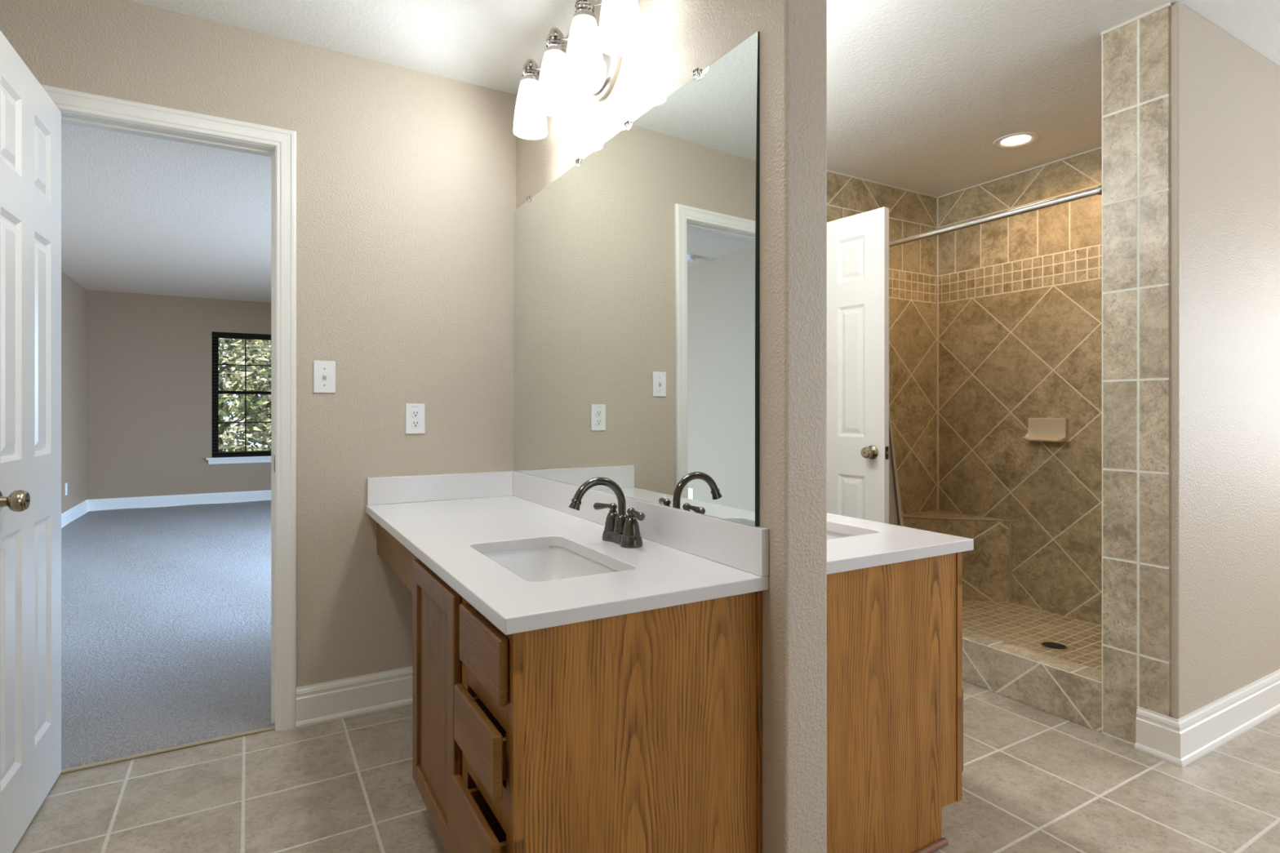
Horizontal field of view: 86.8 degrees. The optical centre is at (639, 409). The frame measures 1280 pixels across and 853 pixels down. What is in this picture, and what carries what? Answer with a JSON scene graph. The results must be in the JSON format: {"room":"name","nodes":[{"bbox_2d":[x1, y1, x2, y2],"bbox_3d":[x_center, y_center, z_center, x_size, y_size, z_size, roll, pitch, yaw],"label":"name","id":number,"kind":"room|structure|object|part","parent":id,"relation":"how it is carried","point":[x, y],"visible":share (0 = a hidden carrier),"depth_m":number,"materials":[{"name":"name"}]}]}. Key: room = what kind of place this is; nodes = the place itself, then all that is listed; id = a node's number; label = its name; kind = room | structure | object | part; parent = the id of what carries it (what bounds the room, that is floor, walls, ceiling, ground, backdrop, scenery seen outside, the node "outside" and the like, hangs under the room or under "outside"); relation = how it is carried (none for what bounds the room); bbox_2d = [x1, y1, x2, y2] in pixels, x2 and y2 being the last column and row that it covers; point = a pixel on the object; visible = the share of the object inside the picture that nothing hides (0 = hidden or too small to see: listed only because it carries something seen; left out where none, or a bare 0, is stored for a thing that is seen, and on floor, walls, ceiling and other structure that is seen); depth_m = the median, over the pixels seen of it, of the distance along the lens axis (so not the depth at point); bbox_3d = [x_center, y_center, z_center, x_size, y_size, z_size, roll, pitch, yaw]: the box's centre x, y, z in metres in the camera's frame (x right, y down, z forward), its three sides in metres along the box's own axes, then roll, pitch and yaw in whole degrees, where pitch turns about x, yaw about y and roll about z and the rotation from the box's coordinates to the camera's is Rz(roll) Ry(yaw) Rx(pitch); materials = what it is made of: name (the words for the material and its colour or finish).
{"room":"bathroom","nodes":[
{"label":"bathroom","id":0,"kind":"room"},
{"bbox_2d":[61,271,86,513],"bbox_3d":[-4.486,-0.092,4.584,0.100,2.438,6.810,0,0,-30],"label":"wall","id":1,"kind":"structure","parent":0,"point":[73,295],"depth_m":6.86,"materials":[{"name":"beige paint"}]},
{"bbox_2d":[65,483,67,495],"bbox_3d":[-5.584,0.777,6.589,0.008,0.116,0.072,0,0,-30],"label":"outlet","id":2,"kind":"object","parent":1,"relation":"attached to","point":[66,484],"visible":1,"depth_m":6.58,"materials":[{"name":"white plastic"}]},
{"bbox_2d":[61,499,88,528],"bbox_3d":[-4.397,1.059,4.555,0.024,0.136,6.650,0,0,-30],"label":"baseboard","id":3,"kind":"structure","parent":1,"relation":"attached to","point":[67,517],"depth_m":6.84,"materials":[{"name":"white wood"}]},
{"bbox_2d":[86,289,271,499],"bbox_3d":[-3.976,-0.092,8.728,5.135,2.438,0.150,0,0,-30],"label":"wall","id":4,"kind":"structure","parent":0,"point":[149,357],"depth_m":7.74,"materials":[{"name":"beige paint"}]},
{"bbox_2d":[86,489,271,511],"bbox_3d":[-3.932,1.059,8.652,4.935,0.136,0.024,0,0,-30],"label":"baseboard","id":5,"kind":"structure","parent":4,"relation":"attached to","point":[96,504],"depth_m":7.83,"materials":[{"name":"white wood"}]},
{"bbox_2d":[205,337,271,464],"bbox_3d":[-4.665,-0.136,8.285,1.082,1.569,0.145,0,0,-30],"label":"window","id":6,"kind":"structure","parent":4,"relation":"in","point":[242,459],"depth_m":8.11,"materials":[{"name":"brown metal"}]},
{"bbox_3d":[-4.652,0.611,8.262,1.082,0.076,0.093,0,0,-30],"label":"sill","id":7,"kind":"part","parent":6,"relation":"part of","materials":[{"name":"white wood"}]},
{"bbox_2d":[212,331,271,457],"bbox_3d":[-4.661,-0.178,8.277,0.964,1.481,0.053,0,0,-30],"label":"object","id":8,"kind":"structure","parent":6,"relation":"attached to","point":[215,335],"depth_m":8.17,"materials":[{"name":"brown metal"}]},
{"bbox_3d":[-4.661,0.553,8.279,0.956,0.018,0.036,0,0,-30],"label":"rail","id":9,"kind":"part","parent":8,"relation":"part of","materials":[{"name":"brown metal"}]},
{"bbox_3d":[-4.693,-0.538,8.333,0.902,0.694,0.018,0,0,-30],"label":"sash","id":10,"kind":"part","parent":6,"relation":"part of","materials":[{"name":"glass"}]},
{"bbox_3d":[-4.683,0.162,8.316,0.902,0.754,0.018,0,0,-30],"label":"sash","id":11,"kind":"part","parent":6,"relation":"part of","materials":[{"name":"glass"}]},
{"bbox_2d":[0,0,937,687],"bbox_3d":[-0.519,-0.092,2.883,5.391,2.438,0.110,0,0,-30],"label":"wall","id":12,"kind":"structure","parent":0,"point":[406,178],"depth_m":2.54,"materials":[{"name":"beige paint"}]},
{"bbox_2d":[0,30,61,852],"bbox_3d":[-1.660,0.101,1.798,0.161,2.028,0.630,0,0,-30],"label":"door","id":13,"kind":"structure","parent":12,"relation":"in","point":[30,121],"depth_m":1.81,"materials":[{"name":"white wood"}]},
{"bbox_3d":[-1.539,0.219,1.589,0.157,0.064,0.065,0,0,-30],"label":"knob","id":14,"kind":"part","parent":13,"relation":"part of","materials":[{"name":"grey metal"}]},
{"bbox_2d":[59,725,275,774],"bbox_3d":[-1.552,1.121,2.230,0.616,0.013,0.011,0,0,-30],"label":"trim","id":15,"kind":"structure","parent":12,"relation":"attached to","point":[267,729],"depth_m":2.22,"materials":[{"name":"beige wood"}]},
{"bbox_2d":[40,84,296,731],"bbox_3d":[-1.576,0.070,2.271,0.748,2.113,0.148,0,0,-30],"label":"trim","id":16,"kind":"structure","parent":12,"relation":"attached to","point":[76,108],"depth_m":2.38,"materials":[{"name":"white wood"}]},
{"bbox_2d":[313,360,335,392],"bbox_3d":[-1.141,-0.117,2.449,0.072,0.116,0.018,0,0,-30],"label":"light switch","id":17,"kind":"object","parent":12,"relation":"attached to","point":[324,371],"visible":1,"depth_m":2.45,"materials":[{"name":"white plastic"}]},
{"bbox_2d":[295,666,412,728],"bbox_3d":[-0.866,1.059,2.605,0.820,0.136,0.024,0,0,-30],"label":"baseboard","id":18,"kind":"structure","parent":12,"relation":"attached to","point":[332,700],"depth_m":2.49,"materials":[{"name":"white wood"}]},
{"bbox_2d":[405,404,425,434],"bbox_3d":[-0.867,0.036,2.613,0.072,0.116,0.008,0,0,-30],"label":"outlet","id":19,"kind":"object","parent":12,"relation":"attached to","point":[415,413],"visible":1,"depth_m":2.61,"materials":[{"name":"white plastic"}]},
{"bbox_2d":[411,419,420,428],"bbox_3d":[-0.866,0.056,2.611,0.034,0.034,0.003,0,0,-30],"label":"receptacle","id":20,"kind":"object","parent":19,"relation":"attached to","point":[415,424],"depth_m":2.61,"materials":[{"name":"white plastic"}]},
{"bbox_2d":[411,409,420,417],"bbox_3d":[-0.866,0.017,2.611,0.034,0.034,0.003,0,0,-30],"label":"receptacle","id":21,"kind":"object","parent":19,"relation":"attached to","point":[415,413],"depth_m":2.61,"materials":[{"name":"white plastic"}]},
{"bbox_2d":[826,206,888,524],"bbox_3d":[0.955,0.101,3.315,0.170,2.028,0.623,0,0,-30],"label":"door","id":22,"kind":"structure","parent":12,"relation":"in","point":[858,245],"depth_m":3.16,"materials":[{"name":"white wood"}]},
{"bbox_3d":[1.079,0.197,3.111,0.158,0.064,0.068,0,0,-30],"label":"knob","id":23,"kind":"part","parent":22,"relation":"part of","materials":[{"name":"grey metal"}]},
{"bbox_3d":[1.116,0.197,3.060,0.023,0.058,0.003,0,0,-37],"label":"latch plate","id":24,"kind":"part","parent":22,"relation":"part of","materials":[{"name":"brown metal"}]},
{"bbox_2d":[888,184,1102,247],"bbox_3d":[1.282,-0.778,3.015,0.056,0.056,1.466,0,0,-30],"label":"shower rod","id":25,"kind":"object","parent":12,"relation":"attached to","point":[1095,191],"visible":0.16,"depth_m":2.70,"materials":[{"name":"silver metal"}]},
{"bbox_2d":[888,403,903,526],"bbox_3d":[1.120,0.042,3.417,0.154,1.691,0.522,0,0,-30],"label":"shower curtain","id":26,"kind":"object","parent":25,"relation":"hanging from","point":[895,516],"visible":0.02,"depth_m":3.26,"materials":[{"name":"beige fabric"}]},
{"bbox_2d":[12,680,1279,852],"bbox_3d":[-0.562,1.157,4.164,6.600,0.060,11.570,0,0,-30],"label":"floor","id":27,"kind":"structure","parent":0,"point":[1035,780],"depth_m":1.97,"materials":[{"name":"beige tile"}]},
{"bbox_2d":[61,500,275,769],"bbox_3d":[-3.086,1.117,5.250,2.970,0.011,6.756,0,0,-30],"label":"carpet","id":28,"kind":"object","parent":27,"relation":"on","point":[166,611],"visible":0.44,"depth_m":3.46,"materials":[{"name":"grey carpet"}]},
{"bbox_2d":[412,558,761,852],"bbox_3d":[-0.185,0.757,1.651,0.596,0.740,0.787,0,0,-30],"label":"vanity cabinet","id":29,"kind":"object","parent":27,"relation":"on","point":[637,732],"visible":0.89,"depth_m":1.34,"materials":[{"name":"brown wood"}]},
{"bbox_3d":[-0.499,0.701,1.653,0.007,0.487,0.320,0,0,-30],"label":"door panel","id":30,"kind":"part","parent":29,"relation":"part of","materials":[{"name":"brown wood"}]},
{"bbox_3d":[-0.502,0.701,1.651,0.018,0.591,0.424,0,0,-30],"label":"door","id":31,"kind":"part","parent":29,"relation":"part of","materials":[{"name":"brown wood"}]},
{"bbox_3d":[-0.408,0.710,1.529,0.019,0.646,0.775,0,0,-30],"label":"frame","id":32,"kind":"part","parent":29,"relation":"part of","materials":[{"name":"brown wood"}]},
{"bbox_3d":[-0.320,0.879,1.307,0.018,0.226,0.268,0,0,-30],"label":"drawer","id":33,"kind":"part","parent":29,"relation":"part of","materials":[{"name":"brown wood"}]},
{"bbox_3d":[-0.316,0.634,1.309,0.018,0.117,0.268,0,0,-30],"label":"drawer","id":34,"kind":"part","parent":29,"relation":"part of","materials":[{"name":"brown wood"}]},
{"bbox_3d":[-0.307,0.468,1.314,0.018,0.118,0.268,0,0,-30],"label":"drawer","id":35,"kind":"part","parent":29,"relation":"part of","materials":[{"name":"brown wood"}]},
{"bbox_2d":[365,471,768,635],"bbox_3d":[-0.374,0.321,1.988,0.586,0.132,1.584,0,0,-30],"label":"countertop","id":36,"kind":"structure","parent":29,"relation":"on","point":[447,522],"depth_m":1.68,"materials":[{"name":"white stone"}]},
{"bbox_2d":[377,523,417,592],"bbox_3d":[-0.583,0.465,2.329,0.487,0.155,0.784,0,0,-30],"label":"apron","id":37,"kind":"object","parent":36,"relation":"attached to","point":[397,557],"visible":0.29,"depth_m":2.21,"materials":[{"name":"brown wood"}]},
{"bbox_2d":[482,546,617,582],"bbox_3d":[-0.229,0.462,1.657,0.320,0.148,0.523,0,0,-30],"label":"sink","id":38,"kind":"object","parent":36,"relation":"in","point":[540,564],"visible":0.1,"depth_m":1.87,"materials":[{"name":"white ceramic"}]},
{"bbox_2d":[568,477,644,548],"bbox_3d":[-0.064,0.267,1.787,0.197,0.179,0.187,0,0,20],"label":"faucet","id":39,"kind":"object","parent":36,"relation":"on","point":[622,529],"visible":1,"depth_m":1.77,"materials":[{"name":"grey metal"}]},
{"bbox_3d":[-0.105,0.232,1.778,0.154,0.109,0.021,0,0,-30],"label":"spout","id":40,"kind":"part","parent":39,"relation":"part of","materials":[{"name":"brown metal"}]},
{"bbox_3d":[-0.096,0.269,1.874,0.080,0.026,0.023,0,0,40],"label":"lever","id":41,"kind":"part","parent":39,"relation":"part of","materials":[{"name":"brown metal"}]},
{"bbox_3d":[-0.074,0.302,1.856,0.049,0.058,0.049,0,0,-30],"label":"handle","id":42,"kind":"part","parent":39,"relation":"part of","materials":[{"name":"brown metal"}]},
{"bbox_3d":[-0.023,0.302,1.768,0.049,0.058,0.049,0,0,-30],"label":"handle","id":43,"kind":"part","parent":39,"relation":"part of","materials":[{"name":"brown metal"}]},
{"bbox_3d":[-0.011,0.269,1.742,0.023,0.026,0.080,0,0,-24],"label":"lever","id":44,"kind":"part","parent":39,"relation":"part of","materials":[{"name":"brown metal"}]},
{"bbox_3d":[0.023,0.757,1.344,0.543,0.740,0.016,0,0,-30],"label":"panel","id":45,"kind":"part","parent":29,"relation":"part of","materials":[{"name":"brown wood"}]},
{"bbox_2d":[826,551,963,852],"bbox_3d":[0.434,0.750,2.000,0.582,0.755,0.804,0,0,-30],"label":"vanity cabinet","id":46,"kind":"object","parent":27,"relation":"on","point":[895,691],"visible":0.48,"depth_m":1.66,"materials":[{"name":"brown wood"}]},
{"bbox_2d":[826,512,973,574],"bbox_3d":[0.235,0.306,2.333,0.572,0.132,1.596,0,0,-30],"label":"countertop","id":47,"kind":"structure","parent":46,"relation":"on","point":[873,544],"depth_m":1.74,"materials":[{"name":"white stone"}]},
{"bbox_2d":[826,530,853,539],"bbox_3d":[0.452,0.447,2.025,0.320,0.148,0.523,0,0,-30],"label":"sink","id":48,"kind":"object","parent":47,"relation":"in","point":[830,535],"visible":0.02,"depth_m":2.05,"materials":[{"name":"white ceramic"}]},
{"bbox_3d":[0.589,1.118,1.635,0.463,0.018,0.018,0,0,-30],"label":"shoe moulding","id":49,"kind":"part","parent":46,"relation":"part of","materials":[{"name":"brown wood"}]},
{"bbox_3d":[0.646,0.703,2.129,0.019,0.661,0.792,0,0,-30],"label":"frame","id":50,"kind":"part","parent":46,"relation":"part of","materials":[{"name":"brown wood"}]},
{"bbox_3d":[0.798,0.864,1.934,0.018,0.226,0.268,0,0,-30],"label":"drawer","id":51,"kind":"part","parent":46,"relation":"part of","materials":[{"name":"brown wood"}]},
{"bbox_2d":[962,628,1102,733],"bbox_3d":[1.286,1.038,3.017,0.108,0.178,1.466,0,0,-30],"label":"shower curb","id":52,"kind":"object","parent":27,"relation":"on","point":[1069,691],"visible":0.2,"depth_m":2.56,"materials":[{"name":"tile"}]},
{"bbox_2d":[61,0,1279,302],"bbox_3d":[-0.562,-1.351,4.164,6.600,0.080,11.570,0,0,-30],"label":"ceiling","id":53,"kind":"structure","parent":0,"point":[920,93],"depth_m":2.86,"materials":[{"name":"white paint"}]},
{"bbox_2d":[992,131,1039,148],"bbox_3d":[1.830,-1.307,3.296,0.200,0.006,0.200,0,0,-30],"label":"recessed light","id":54,"kind":"object","parent":53,"relation":"in","point":[1017,140],"visible":1,"depth_m":3.29,"materials":[{"name":"white plastic"}]},
{"bbox_2d":[516,0,826,852],"bbox_3d":[-0.055,-0.092,2.142,0.120,2.438,1.637,0,0,-30],"label":"wall partition","id":55,"kind":"structure","parent":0,"point":[679,37],"depth_m":1.44,"materials":[{"name":"beige paint"}]},
{"bbox_2d":[513,0,642,139],"bbox_3d":[-0.191,-1.087,2.081,0.176,0.255,0.771,0,0,-30],"label":"vanity light","id":56,"kind":"object","parent":55,"relation":"attached to","point":[592,61],"visible":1,"depth_m":2.02,"materials":[{"name":"white glass"}]},
{"bbox_2d":[513,62,547,139],"bbox_3d":[-0.381,-1.081,2.350,0.117,0.244,0.117,0,0,-30],"label":"shade","id":57,"kind":"object","parent":56,"relation":"attached to","point":[529,123],"depth_m":2.31,"materials":[{"name":"white glass"}]},
{"bbox_2d":[536,31,573,116],"bbox_3d":[-0.271,-1.081,2.161,0.117,0.244,0.117,0,0,-30],"label":"shade","id":58,"kind":"object","parent":56,"relation":"attached to","point":[554,96],"depth_m":2.13,"materials":[{"name":"white glass"}]},
{"bbox_3d":[-0.204,-1.183,2.075,0.057,0.063,0.734,0,0,-30],"label":"arm","id":59,"kind":"part","parent":56,"relation":"part of","materials":[{"name":"silver metal"}]},
{"bbox_2d":[564,0,604,89],"bbox_3d":[-0.162,-1.081,1.972,0.117,0.244,0.117,0,0,-30],"label":"shade","id":60,"kind":"object","parent":56,"relation":"attached to","point":[584,64],"depth_m":1.94,"materials":[{"name":"white glass"}]},
{"bbox_2d":[597,0,642,57],"bbox_3d":[-0.053,-1.081,1.784,0.117,0.244,0.117,0,0,-30],"label":"shade","id":61,"kind":"object","parent":56,"relation":"attached to","point":[620,31],"depth_m":1.75,"materials":[{"name":"white glass"}]},
{"bbox_2d":[513,31,759,526],"bbox_3d":[-0.134,-0.291,2.142,0.017,1.091,1.546,0,0,-30],"label":"mirror","id":62,"kind":"object","parent":55,"relation":"attached to","point":[636,268],"visible":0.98,"depth_m":1.83,"materials":[{"name":"silver glass"}]},
{"bbox_2d":[512,471,768,577],"bbox_3d":[-0.129,0.306,2.130,0.020,0.101,1.584,0,0,-30],"label":"backsplash","id":63,"kind":"structure","parent":55,"relation":"attached to","point":[744,547],"depth_m":1.73,"materials":[{"name":"white stone"}]},
{"bbox_2d":[938,148,1102,625],"bbox_3d":[2.229,-0.092,3.615,0.100,2.438,1.597,0,0,-30],"label":"wall","id":64,"kind":"structure","parent":0,"point":[1020,295],"depth_m":3.70,"materials":[{"name":"tile"}]},
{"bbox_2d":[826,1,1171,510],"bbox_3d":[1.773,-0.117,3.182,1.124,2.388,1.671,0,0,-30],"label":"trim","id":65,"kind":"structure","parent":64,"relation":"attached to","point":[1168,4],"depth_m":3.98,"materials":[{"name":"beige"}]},
{"bbox_2d":[1022,417,1068,442],"bbox_3d":[2.148,0.110,3.584,0.071,0.125,0.216,0,0,-30],"label":"soap dish","id":66,"kind":"object","parent":64,"relation":"attached to","point":[1040,429],"visible":1,"depth_m":3.58,"materials":[{"name":"beige ceramic"}]},
{"bbox_2d":[962,599,1102,671],"bbox_3d":[1.770,1.084,3.297,1.012,0.018,1.467,0,0,-30],"label":"floor","id":67,"kind":"structure","parent":0,"point":[1018,624],"depth_m":3.35,"materials":[{"name":"tile"}]},
{"bbox_2d":[902,510,1012,602],"bbox_3d":[1.759,0.850,3.867,0.470,0.463,0.473,0,0,-30],"label":"shower bench","id":68,"kind":"object","parent":67,"relation":"on","point":[987,569],"visible":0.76,"depth_m":3.82,"materials":[{"name":"tile"}]},
{"bbox_2d":[1040,641,1068,651],"bbox_3d":[1.906,1.090,3.114,0.111,0.006,0.111,0,0,-30],"label":"shower drain","id":69,"kind":"object","parent":67,"relation":"on","point":[1048,645],"visible":1,"depth_m":3.12,"materials":[{"name":"black metal"}]},
{"bbox_2d":[1169,1,1279,719],"bbox_3d":[2.677,-0.092,2.840,2.320,2.438,0.209,0,0,-30],"label":"wall","id":70,"kind":"structure","parent":0,"point":[1224,95],"depth_m":2.32,"materials":[{"name":"beige paint"}]},
{"bbox_2d":[1102,6,1169,745],"bbox_3d":[1.661,-0.090,2.273,0.012,2.435,0.196,0,0,-30],"label":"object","id":71,"kind":"structure","parent":70,"relation":"attached to","point":[1135,55],"depth_m":2.27,"materials":[{"name":"tile"}]},
{"bbox_2d":[1134,669,1279,767],"bbox_3d":[2.650,1.059,2.753,2.254,0.136,0.134,0,0,-30],"label":"baseboard","id":72,"kind":"structure","parent":70,"relation":"attached to","point":[1181,741],"depth_m":2.25,"materials":[{"name":"white wood"}]},
{"label":"outside","id":73,"kind":"structure","parent":0,"visible":0},
{"bbox_2d":[222,445,271,451],"bbox_3d":[-9.148,1.477,17.796,30.000,0.100,20.030,0,0,-30],"label":"ground","id":74,"kind":"structure","parent":73,"point":[266,446],"depth_m":24.62,"materials":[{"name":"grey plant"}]},
{"bbox_2d":[218,337,271,451],"bbox_3d":[-7.047,-0.711,11.177,3.236,4.283,3.280,0,0,-30],"label":"tree","id":75,"kind":"object","parent":74,"relation":"on","point":[264,375],"visible":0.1,"depth_m":10.95,"materials":[{"name":"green plant"}]},
{"bbox_2d":[219,338,271,448],"bbox_3d":[-7.492,-1.397,15.281,3.694,5.653,3.687,0,0,-30],"label":"tree","id":76,"kind":"object","parent":74,"relation":"on","point":[226,340],"visible":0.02,"depth_m":14.26,"materials":[{"name":"green plant"}]}
]}

